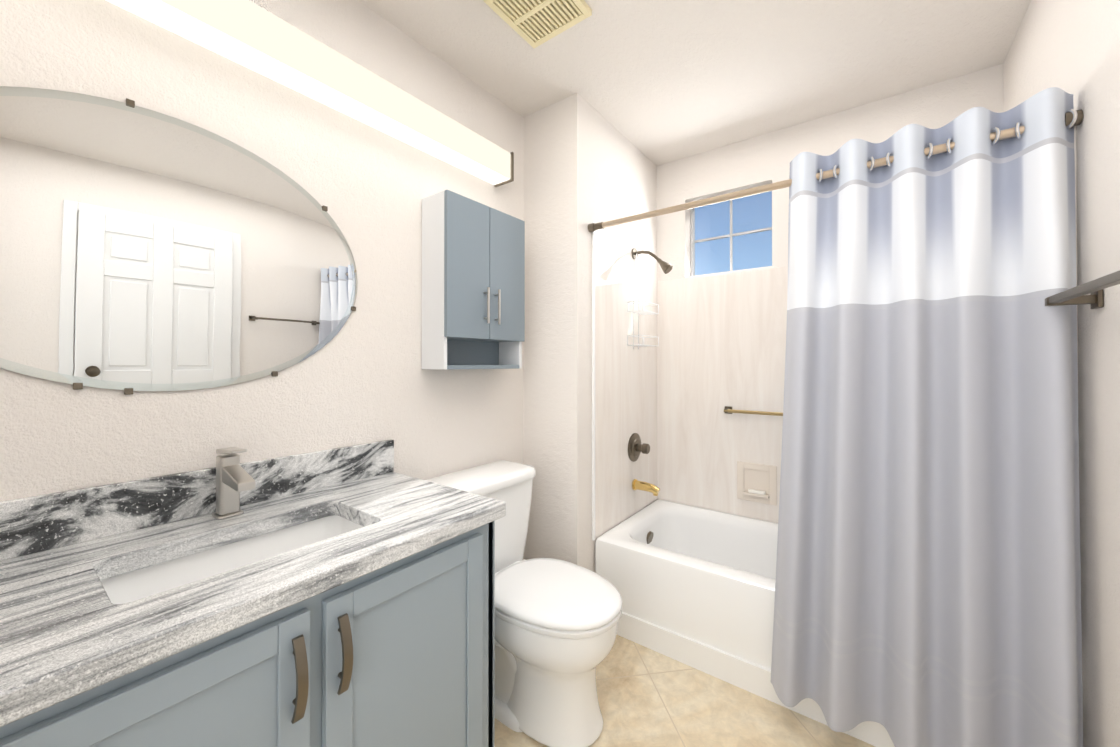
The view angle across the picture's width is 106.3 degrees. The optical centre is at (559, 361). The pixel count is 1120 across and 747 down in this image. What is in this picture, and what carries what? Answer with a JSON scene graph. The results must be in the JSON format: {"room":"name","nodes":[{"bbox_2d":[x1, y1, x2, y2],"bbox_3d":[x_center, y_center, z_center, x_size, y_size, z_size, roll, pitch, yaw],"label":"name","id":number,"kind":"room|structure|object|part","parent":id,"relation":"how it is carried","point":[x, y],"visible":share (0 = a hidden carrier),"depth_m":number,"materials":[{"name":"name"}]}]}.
{"room":"bathroom","nodes":[
{"label":"bathroom","id":0,"kind":"room"},
{"bbox_2d":[0,0,523,500],"bbox_3d":[-0.884,0.009,1.219,0.120,2.440,2.208,0,0,36],"label":"wall","id":1,"kind":"structure","parent":0,"point":[362,376],"depth_m":1.28,"materials":[{"name":"white paint"}]},
{"bbox_2d":[0,86,357,394],"bbox_3d":[-0.943,-0.262,1.030,0.008,0.678,0.910,0,0,36],"label":"oval mirror","id":2,"kind":"object","parent":1,"relation":"attached to","point":[143,249],"visible":1,"depth_m":0.99,"materials":[{"name":"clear mirror"}]},
{"bbox_2d":[0,440,393,560],"bbox_3d":[-1.002,0.331,0.938,0.020,0.112,1.374,0,0,36],"label":"backsplash","id":3,"kind":"structure","parent":1,"relation":"attached to","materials":[{"name":"stone"}]},
{"bbox_2d":[106,0,513,186],"bbox_3d":[-0.782,-0.861,1.163,0.112,0.126,1.798,0,0,36],"label":"light bar","id":4,"kind":"object","parent":1,"relation":"attached to","point":[249,34],"visible":1,"depth_m":1.22,"materials":[{"name":"white plastic"}]},
{"bbox_2d":[421,190,524,369],"bbox_3d":[-0.330,-0.293,1.718,0.178,0.650,0.425,0,0,36],"label":"upper cabinet","id":5,"kind":"object","parent":1,"relation":"attached to","point":[473,284],"visible":1,"depth_m":1.62,"materials":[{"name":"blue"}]},
{"bbox_2d":[523,93,656,571],"bbox_3d":[0.204,0.016,2.424,0.440,2.440,1.023,0,0,36],"label":"wall","id":6,"kind":"structure","parent":0,"point":[586,163],"depth_m":1.97,"materials":[{"name":"white paint"}]},
{"bbox_2d":[592,222,594,540],"bbox_3d":[0.158,0.093,1.981,0.012,1.500,0.016,0,0,36],"label":"trim","id":7,"kind":"structure","parent":6,"relation":"attached to","point":[593,386],"depth_m":1.98,"materials":[{"name":"white ceramic"}]},
{"bbox_2d":[595,229,656,538],"bbox_3d":[0.378,0.100,2.284,0.006,1.490,0.741,0,0,36],"label":"wall","id":8,"kind":"structure","parent":6,"relation":"attached to","point":[625,392],"depth_m":2.21,"materials":[{"name":"stone"}]},
{"bbox_2d":[628,433,649,461],"label":"shower valve handle","id":9,"kind":"object","parent":8,"relation":"attached to","point":[635,447],"depth_m":2.28,"materials":[{"name":"brown metal"}]},
{"bbox_2d":[632,479,659,495],"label":"tub spout","id":10,"kind":"object","parent":8,"relation":"attached to","point":[636,485],"depth_m":2.26,"materials":[{"name":"gold metal"}]},
{"bbox_3d":[0.469,0.683,2.275,0.147,0.066,0.060,0,0,36],"label":"spout","id":11,"kind":"part","parent":10,"relation":"part of","materials":[{"name":"gold metal"}]},
{"bbox_2d":[627,248,672,349],"label":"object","id":12,"kind":"object","parent":8,"relation":"attached to","point":[666,267],"depth_m":2.29,"materials":[{"name":"brown metal"}]},
{"bbox_2d":[494,635,874,746],"bbox_3d":[0.198,1.258,1.050,2.055,0.060,3.231,0,0,36],"label":"floor","id":13,"kind":"structure","parent":0,"point":[647,697],"depth_m":1.46,"materials":[{"name":"tile"}]},
{"bbox_2d":[0,512,505,746],"bbox_3d":[-0.776,0.826,0.766,0.580,0.800,1.369,0,0,36],"label":"bathroom vanity","id":14,"kind":"object","parent":13,"relation":"on","point":[340,597],"depth_m":0.80,"materials":[{"name":"painted wood"},{"name":"granite"},{"name":"antique bronze"}]},
{"bbox_2d":[0,472,505,715],"bbox_3d":[-0.783,0.407,0.776,0.563,0.040,1.374,0,0,36],"label":"countertop","id":15,"kind":"structure","parent":14,"relation":"on","point":[57,634],"depth_m":0.76,"materials":[{"name":"grey stone"}]},
{"bbox_2d":[92,508,371,607],"bbox_3d":[-0.664,0.491,0.916,0.324,0.152,0.529,0,0,36],"label":"sink","id":16,"kind":"object","parent":15,"relation":"in","point":[137,579],"depth_m":0.96,"materials":[{"name":"white ceramic"}]},
{"bbox_2d":[208,447,255,519],"bbox_3d":[-0.798,0.301,1.031,0.160,0.174,0.056,0,0,36],"label":"faucet","id":17,"kind":"object","parent":15,"relation":"on","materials":[{"name":"silver metal"}]},
{"bbox_2d":[426,460,621,746],"bbox_3d":[-0.112,0.838,1.535,0.717,0.785,0.466,0,0,36],"label":"toilet","id":18,"kind":"object","parent":13,"relation":"on","point":[556,623],"visible":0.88,"depth_m":1.38,"materials":[{"name":"white ceramic"}]},
{"bbox_3d":[-0.307,0.469,1.681,0.232,0.045,0.466,0,0,36],"label":"lid","id":19,"kind":"part","parent":18,"relation":"part of","materials":[{"name":"white ceramic"}]},
{"bbox_3d":[-0.311,0.667,1.683,0.208,0.346,0.440,0,0,36],"label":"tank","id":20,"kind":"part","parent":18,"relation":"part of","materials":[{"name":"white ceramic"}]},
{"bbox_3d":[-0.025,1.033,1.470,0.474,0.394,0.372,0,0,36],"label":"bowl","id":21,"kind":"part","parent":18,"relation":"part of","materials":[{"name":"white ceramic"}]},
{"bbox_3d":[-0.023,0.811,1.469,0.494,0.050,0.384,0,0,36],"label":"seat","id":22,"kind":"part","parent":18,"relation":"part of","materials":[{"name":"white plastic"}]},
{"bbox_2d":[595,500,894,746],"bbox_3d":[0.972,1.032,1.829,1.479,0.400,0.744,0,0,36],"label":"bathtub","id":23,"kind":"object","parent":13,"relation":"on","point":[694,586],"visible":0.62,"depth_m":1.77,"materials":[{"name":"white ceramic"}]},
{"bbox_2d":[359,0,1030,165],"bbox_3d":[0.198,-1.242,1.064,2.055,0.060,3.231,0,0,36],"label":"ceiling","id":24,"kind":"structure","parent":0,"point":[658,82],"depth_m":1.66,"materials":[{"name":"white paint"}]},
{"bbox_2d":[484,0,591,47],"bbox_3d":[-0.072,-1.200,1.417,0.260,0.019,0.260,0,0,36],"label":"fan","id":25,"kind":"object","parent":24,"relation":"attached to","point":[534,23],"visible":1,"depth_m":1.45,"materials":[{"name":"beige plastic"}]},
{"bbox_2d":[657,64,1003,499],"bbox_3d":[1.242,0.015,2.201,1.495,2.440,0.150,0,0,36],"label":"wall","id":26,"kind":"structure","parent":0,"point":[763,159],"depth_m":2.18,"materials":[{"name":"white paint"}]},
{"bbox_2d":[657,266,787,522],"bbox_3d":[1.195,0.178,2.138,1.495,1.333,0.006,0,0,36],"label":"wall","id":27,"kind":"structure","parent":26,"relation":"attached to","point":[722,342],"depth_m":2.36,"materials":[{"name":"stone"}]},
{"bbox_2d":[724,406,782,415],"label":"grab bar","id":28,"kind":"object","parent":27,"relation":"attached to","point":[728,409],"depth_m":2.21,"materials":[{"name":"brown metal"}]},
{"bbox_3d":[1.154,0.269,2.106,0.639,0.018,0.018,0,0,36],"label":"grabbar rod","id":29,"kind":"part","parent":28,"relation":"part of","materials":[{"name":"gold metal"}]},
{"bbox_2d":[737,461,776,505],"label":"soap dish","id":30,"kind":"object","parent":27,"relation":"attached to","point":[756,482],"depth_m":2.23,"materials":[{"name":"beige ceramic"}]},
{"bbox_2d":[690,191,771,275],"bbox_3d":[0.990,-0.727,2.429,0.465,0.455,0.040,0,0,36],"label":"window unit","id":31,"kind":"structure","parent":26,"relation":"in","point":[693,240],"depth_m":2.44,"materials":[{"name":"grey plastic"}]},
{"bbox_2d":[1003,0,1119,746],"bbox_3d":[0.977,0.005,0.482,0.120,2.440,3.231,0,0,36],"label":"wall","id":32,"kind":"structure","parent":0,"point":[1071,47],"depth_m":1.02,"materials":[{"name":"white paint"}]},
{"bbox_2d":[588,87,1082,746],"bbox_3d":[0.715,0.218,1.487,1.491,1.835,0.192,0,0,36],"label":"shower curtain","id":33,"kind":"object","parent":32,"relation":"attached to","point":[928,577],"visible":1,"depth_m":1.21,"materials":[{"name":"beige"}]},
{"bbox_3d":[0.739,-0.625,1.524,1.491,0.025,0.025,0,0,36],"label":"rod","id":34,"kind":"part","parent":33,"relation":"part of","materials":[{"name":"beige"}]},
{"bbox_2d":[1074,126,1077,362],"bbox_3d":[1.576,0.095,1.400,0.006,1.490,0.741,0,0,36],"label":"trim","id":35,"kind":"structure","parent":32,"relation":"attached to","point":[1075,151],"depth_m":1.10,"materials":[{"name":"stone"}]},
{"bbox_2d":[1045,270,1119,308],"bbox_3d":[1.099,-0.148,0.825,0.085,0.044,0.529,0,0,36],"label":"towel rail","id":36,"kind":"object","parent":32,"relation":"attached to","point":[1076,295],"visible":0.94,"depth_m":0.94,"materials":[{"name":"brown metal"}]}
]}

